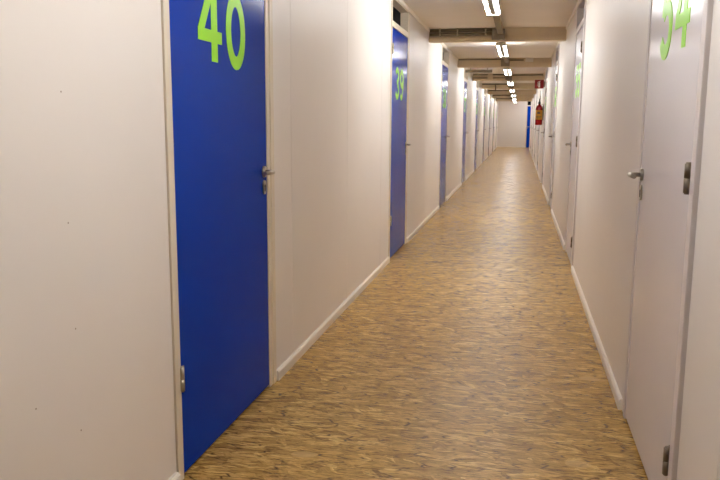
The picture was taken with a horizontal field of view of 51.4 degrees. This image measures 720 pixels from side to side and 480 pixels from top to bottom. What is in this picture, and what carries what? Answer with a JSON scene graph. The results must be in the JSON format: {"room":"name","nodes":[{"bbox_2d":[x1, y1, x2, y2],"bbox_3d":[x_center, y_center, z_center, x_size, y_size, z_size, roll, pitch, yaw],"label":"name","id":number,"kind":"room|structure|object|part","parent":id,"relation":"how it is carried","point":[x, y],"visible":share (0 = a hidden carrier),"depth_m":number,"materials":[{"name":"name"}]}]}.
{"room":"corridor","nodes":[
{"label":"corridor","id":0,"kind":"room"},
{"bbox_2d":[0,0,497,479],"bbox_3d":[2.407,-2.578,16.824,0.101,2.355,44.300,2,9,12],"label":"wall","id":1,"kind":"structure","parent":0,"point":[87,386],"depth_m":2.22,"materials":[{"name":"paint"}]},
{"bbox_2d":[161,0,276,479],"bbox_3d":[-0.532,-0.378,2.942,0.156,2.318,1.071,2,9,12],"label":"door","id":2,"kind":"structure","parent":1,"relation":"in","point":[217,55],"depth_m":2.86,"materials":[{"name":"paint"}]},
{"bbox_3d":[-0.430,-0.237,3.361,0.006,0.063,0.033,2,9,12],"label":"key plate","id":3,"kind":"part","parent":2,"relation":"part of","materials":[{"name":"metal"}]},
{"bbox_3d":[-0.411,-0.296,3.288,0.052,0.020,0.135,2,9,12],"label":"handle","id":4,"kind":"part","parent":2,"relation":"part of","materials":[{"name":"metal"}]},
{"bbox_2d":[169,146,496,479],"bbox_3d":[2.455,-1.437,16.993,0.016,0.050,44.300,2,9,12],"label":"baseboard","id":5,"kind":"structure","parent":1,"relation":"attached to","point":[284,368],"depth_m":4.75,"materials":[{"name":"paint"}]},
{"bbox_2d":[388,0,410,257],"bbox_3d":[0.357,-1.031,7.098,0.156,2.318,1.071,2,9,12],"label":"door","id":6,"kind":"structure","parent":1,"relation":"in","point":[400,17],"depth_m":7.08,"materials":[{"name":"paint"}]},
{"bbox_3d":[0.295,-2.071,6.926,0.016,0.188,0.938,2,9,12],"label":"transom panel","id":7,"kind":"part","parent":6,"relation":"part of","materials":[{"name":"black glass"}]},
{"bbox_2d":[438,45,449,205],"bbox_3d":[1.247,-1.684,11.254,0.156,2.318,1.071,2,9,12],"label":"door","id":8,"kind":"structure","parent":1,"relation":"in","point":[444,136],"depth_m":11.28,"materials":[{"name":"paint"}]},
{"bbox_2d":[397,0,492,94],"bbox_3d":[2.469,-3.720,16.631,0.012,0.037,44.300,2,9,12],"label":"trim","id":9,"kind":"structure","parent":1,"relation":"attached to","point":[401,2],"depth_m":8.15,"materials":[{"name":"paint"}]},
{"bbox_2d":[461,68,467,182],"bbox_3d":[2.136,-2.337,15.410,0.156,2.318,1.071,2,9,12],"label":"door","id":10,"kind":"structure","parent":1,"relation":"in","point":[465,92],"depth_m":15.46,"materials":[{"name":"paint"}]},
{"bbox_2d":[474,81,478,169],"bbox_3d":[3.026,-2.990,19.566,0.156,2.318,1.071,2,9,12],"label":"door","id":11,"kind":"structure","parent":1,"relation":"in","point":[477,82],"depth_m":19.63,"materials":[{"name":"paint"}]},
{"bbox_2d":[482,89,485,161],"bbox_3d":[3.915,-3.643,23.722,0.156,2.318,1.071,2,9,12],"label":"door","id":12,"kind":"structure","parent":1,"relation":"in","point":[484,129],"depth_m":23.82,"materials":[{"name":"paint"}]},
{"bbox_2d":[488,94,490,155],"bbox_3d":[4.805,-4.296,27.878,0.156,2.318,1.071,2,9,12],"label":"door","id":13,"kind":"structure","parent":1,"relation":"in","point":[490,94],"depth_m":28.02,"materials":[{"name":"paint"}]},
{"bbox_2d":[492,98,494,150],"bbox_3d":[5.694,-4.949,32.034,0.156,2.318,1.071,2,9,12],"label":"door","id":14,"kind":"structure","parent":1,"relation":"in","point":[494,98],"depth_m":32.13,"materials":[{"name":"paint"}]},
{"bbox_2d":[495,101,497,147],"bbox_3d":[6.584,-5.602,36.190,0.156,2.318,1.071,2,9,12],"label":"door","id":15,"kind":"structure","parent":1,"relation":"in","point":[497,101],"depth_m":36.24,"materials":[{"name":"paint"}]},
{"bbox_2d":[183,147,647,479],"bbox_3d":[3.637,-1.336,16.756,2.900,0.060,44.500,2,9,12],"label":"floor","id":16,"kind":"structure","parent":0,"point":[473,354],"depth_m":3.71,"materials":[{"name":"brown wood"}]},
{"bbox_2d":[402,0,577,89],"bbox_3d":[3.653,-3.721,16.378,2.900,0.060,44.500,2,9,12],"label":"ceiling","id":17,"kind":"structure","parent":0,"point":[436,14],"depth_m":8.17,"materials":[{"name":"paint"}]},
{"bbox_2d":[465,68,491,72],"bbox_3d":[2.118,-3.098,13.307,0.474,0.230,0.052,2,9,12],"label":"pipe","id":18,"kind":"object","parent":17,"relation":"hanging from","point":[470,70],"visible":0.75,"depth_m":13.30,"materials":[{"name":"grey metal"}]},
{"bbox_2d":[429,27,566,42],"bbox_3d":[1.627,-2.442,8.906,1.605,0.155,0.134,2,9,12],"label":"beam","id":19,"kind":"structure","parent":17,"relation":"attached to","point":[520,34],"depth_m":8.81,"materials":[{"name":"paint"}]},
{"bbox_2d":[430,28,491,36],"bbox_3d":[1.201,-2.477,8.918,0.736,0.091,0.052,2,9,12],"label":"conduit pipe","id":20,"kind":"object","parent":19,"relation":"attached to","point":[482,31],"visible":1,"depth_m":8.90,"materials":[{"name":"grey metal"}]},
{"bbox_2d":[492,29,504,39],"bbox_3d":[1.629,-2.422,8.806,0.150,0.123,0.062,2,9,12],"label":"junction box","id":21,"kind":"object","parent":19,"relation":"attached to","point":[495,36],"visible":0.91,"depth_m":8.78,"materials":[{"name":"grey paint"}]},
{"bbox_2d":[493,3,502,33],"bbox_3d":[1.223,-2.143,6.782,0.068,0.085,4.102,2,9,12],"label":"cable trunking","id":22,"kind":"object","parent":17,"relation":"attached to","point":[497,19],"visible":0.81,"depth_m":7.88,"materials":[{"name":"metal"}]},
{"bbox_2d":[483,0,500,16],"bbox_3d":[1.005,-1.893,5.778,0.120,0.092,1.720,2,9,12],"label":"ceiling light","id":23,"kind":"object","parent":22,"relation":"attached to","point":[494,10],"visible":1,"depth_m":6.22,"materials":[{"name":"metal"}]},
{"bbox_2d":[457,58,551,67],"bbox_3d":[2.516,-3.095,13.062,1.605,0.155,0.134,2,9,12],"label":"beam","id":24,"kind":"structure","parent":17,"relation":"attached to","point":[537,62],"depth_m":13.04,"materials":[{"name":"paint"}]},
{"bbox_2d":[458,59,500,59],"bbox_3d":[2.091,-3.156,13.070,0.736,0.024,0.052,2,9,12],"label":"conduit pipe","id":25,"kind":"object","parent":24,"relation":"attached to","point":[458,59],"visible":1,"depth_m":13.07,"materials":[{"name":"grey metal"}]},
{"bbox_2d":[501,59,509,65],"bbox_3d":[2.519,-3.075,12.962,0.150,0.123,0.062,2,9,12],"label":"junction box","id":26,"kind":"object","parent":24,"relation":"attached to","point":[503,63],"visible":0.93,"depth_m":12.94,"materials":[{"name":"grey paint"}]},
{"bbox_2d":[525,58,533,61],"bbox_3d":[2.918,-3.104,12.874,0.135,0.068,0.058,2,9,12],"label":"box","id":27,"kind":"object","parent":24,"relation":"attached to","point":[526,59],"visible":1,"depth_m":12.85,"materials":[{"name":"paint"}]},
{"bbox_2d":[472,74,543,80],"bbox_3d":[3.406,-3.747,17.218,1.605,0.155,0.134,2,9,12],"label":"beam","id":28,"kind":"structure","parent":17,"relation":"attached to","point":[475,77],"depth_m":17.14,"materials":[{"name":"paint"}]},
{"bbox_2d":[473,74,504,77],"bbox_3d":[2.981,-3.776,17.239,0.736,0.095,0.031,2,9,12],"label":"conduit pipe","id":29,"kind":"object","parent":28,"relation":"attached to","point":[473,74],"visible":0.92,"depth_m":17.21,"materials":[{"name":"grey metal"}]},
{"bbox_2d":[488,74,492,79],"bbox_3d":[3.000,-3.750,17.215,0.116,0.125,0.038,2,9,12],"label":"box","id":30,"kind":"object","parent":28,"relation":"attached to","point":[490,76],"visible":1,"depth_m":17.20,"materials":[{"name":"paint"}]},
{"bbox_2d":[482,83,534,88],"bbox_3d":[4.295,-4.400,21.374,1.605,0.155,0.134,2,9,12],"label":"beam","id":31,"kind":"structure","parent":17,"relation":"attached to","point":[516,85],"depth_m":21.29,"materials":[{"name":"paint"}]},
{"bbox_2d":[482,83,507,90],"bbox_3d":[3.868,-4.368,21.391,0.736,0.220,0.063,2,9,12],"label":"conduit pipe","id":32,"kind":"object","parent":31,"relation":"attached to","point":[495,84],"visible":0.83,"depth_m":21.37,"materials":[{"name":"grey metal"}]},
{"bbox_2d":[488,90,535,93],"bbox_3d":[5.185,-5.053,25.530,1.605,0.155,0.134,2,9,12],"label":"beam","id":33,"kind":"structure","parent":17,"relation":"attached to","point":[516,91],"depth_m":25.45,"materials":[{"name":"paint"}]},
{"bbox_2d":[492,94,533,97],"bbox_3d":[6.074,-5.706,29.686,1.605,0.155,0.134,2,9,12],"label":"beam","id":34,"kind":"structure","parent":17,"relation":"attached to","point":[517,95],"depth_m":29.60,"materials":[{"name":"paint"}]},
{"bbox_2d":[496,98,531,100],"bbox_3d":[6.964,-6.359,33.842,1.605,0.155,0.134,2,9,12],"label":"beam","id":35,"kind":"structure","parent":17,"relation":"attached to","point":[517,99],"depth_m":33.75,"materials":[{"name":"paint"}]},
{"bbox_3d":[2.113,-2.796,10.938,0.068,0.085,4.102,2,9,12],"label":"cable trunking","id":36,"kind":"object","parent":17,"relation":"attached to","visible":0},
{"bbox_2d":[496,42,507,56],"bbox_3d":[1.894,-2.546,9.934,0.120,0.092,1.720,2,9,12],"label":"ceiling light","id":37,"kind":"object","parent":36,"relation":"attached to","point":[502,45],"visible":0.89,"depth_m":9.68,"materials":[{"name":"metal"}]},
{"bbox_3d":[3.002,-3.449,15.094,0.068,0.085,4.102,2,9,12],"label":"cable trunking","id":38,"kind":"object","parent":17,"relation":"attached to","visible":0},
{"bbox_2d":[503,68,510,75],"bbox_3d":[2.784,-3.200,14.090,0.120,0.092,1.720,2,9,12],"label":"ceiling light","id":39,"kind":"object","parent":38,"relation":"attached to","point":[507,70],"visible":0.82,"depth_m":13.95,"materials":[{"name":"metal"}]},
{"bbox_2d":[497,101,526,145],"bbox_3d":[8.261,-5.899,38.018,2.850,2.355,0.100,2,9,12],"label":"wall","id":40,"kind":"structure","parent":0,"point":[511,129],"depth_m":38.08,"materials":[{"name":"paint"}]},
{"bbox_2d":[525,101,530,146],"bbox_3d":[8.923,-5.850,37.855,1.009,2.318,0.156,2,9,12],"label":"door","id":41,"kind":"structure","parent":40,"relation":"in","point":[528,113],"depth_m":37.91,"materials":[{"name":"paint"}]},
{"bbox_2d":[530,0,719,479],"bbox_3d":[3.945,-2.417,15.873,0.100,2.355,43.050,2,9,12],"label":"wall","id":42,"kind":"structure","parent":0,"point":[616,31],"depth_m":3.61,"materials":[{"name":"paint"}]},
{"bbox_2d":[532,94,534,153],"bbox_3d":[6.397,-4.224,27.491,0.156,2.318,1.034,2,9,12],"label":"door","id":43,"kind":"structure","parent":42,"relation":"in","point":[534,94],"depth_m":27.14,"materials":[{"name":"white paint"}]},
{"bbox_2d":[534,89,537,161],"bbox_3d":[5.508,-3.571,23.335,0.156,2.318,1.034,2,9,12],"label":"door","id":44,"kind":"structure","parent":42,"relation":"in","point":[537,89],"depth_m":22.96,"materials":[{"name":"white paint"}]},
{"bbox_2d":[536,89,540,170],"bbox_3d":[4.618,-2.918,19.179,0.156,2.318,1.034,2,9,12],"label":"door","id":45,"kind":"structure","parent":42,"relation":"in","point":[540,89],"depth_m":19.21,"materials":[{"name":"white paint"}]},
{"bbox_2d":[535,99,543,124],"bbox_3d":[3.847,-2.746,16.027,0.166,0.556,0.152,-4,10,-25],"label":"fire extinguisher","id":46,"kind":"object","parent":42,"relation":"attached to","point":[539,115],"visible":1,"depth_m":15.98,"materials":[{"name":"red metal"}]},
{"bbox_2d":[535,80,544,88],"bbox_3d":[3.834,-3.322,15.936,0.212,0.182,0.008,2,9,12],"label":"fire sign","id":47,"kind":"object","parent":42,"relation":"attached to","point":[539,84],"visible":0.92,"depth_m":15.94,"materials":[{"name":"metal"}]},
{"bbox_2d":[541,67,547,184],"bbox_3d":[3.729,-2.265,15.023,0.156,2.318,1.034,2,9,12],"label":"door","id":48,"kind":"structure","parent":42,"relation":"in","point":[543,132],"depth_m":14.97,"materials":[{"name":"white paint"}]},
{"bbox_2d":[548,44,559,208],"bbox_3d":[2.839,-1.612,10.867,0.156,2.318,1.034,2,9,12],"label":"door","id":49,"kind":"structure","parent":42,"relation":"in","point":[558,47],"depth_m":10.88,"materials":[{"name":"white paint"}]},
{"bbox_2d":[533,0,580,94],"bbox_3d":[3.898,-3.564,15.703,0.012,0.037,43.050,2,9,12],"label":"trim","id":50,"kind":"structure","parent":42,"relation":"attached to","point":[578,2],"depth_m":8.15,"materials":[{"name":"paint"}]},
{"bbox_2d":[565,0,586,265],"bbox_3d":[1.950,-0.959,6.711,0.156,2.318,1.034,2,9,12],"label":"door","id":51,"kind":"structure","parent":42,"relation":"in","point":[581,10],"depth_m":6.70,"materials":[{"name":"white paint"}]},
{"bbox_2d":[529,148,622,409],"bbox_3d":[3.881,-1.281,16.066,0.016,0.050,43.050,2,9,12],"label":"baseboard","id":52,"kind":"structure","parent":42,"relation":"attached to","point":[612,382],"depth_m":4.38,"materials":[{"name":"paint"}]},
{"bbox_2d":[623,0,713,479],"bbox_3d":[1.060,-0.306,2.555,0.156,2.318,1.034,2,9,12],"label":"door","id":53,"kind":"structure","parent":42,"relation":"in","point":[679,31],"depth_m":2.48,"materials":[{"name":"white paint"}]},
{"bbox_3d":[1.087,-0.254,2.946,0.052,0.020,0.135,2,9,12],"label":"handle","id":54,"kind":"part","parent":53,"relation":"part of","materials":[{"name":"metal"}]},
{"bbox_3d":[1.129,-0.191,3.006,0.006,0.063,0.033,2,9,12],"label":"key plate","id":55,"kind":"part","parent":53,"relation":"part of","materials":[{"name":"metal"}]}
]}

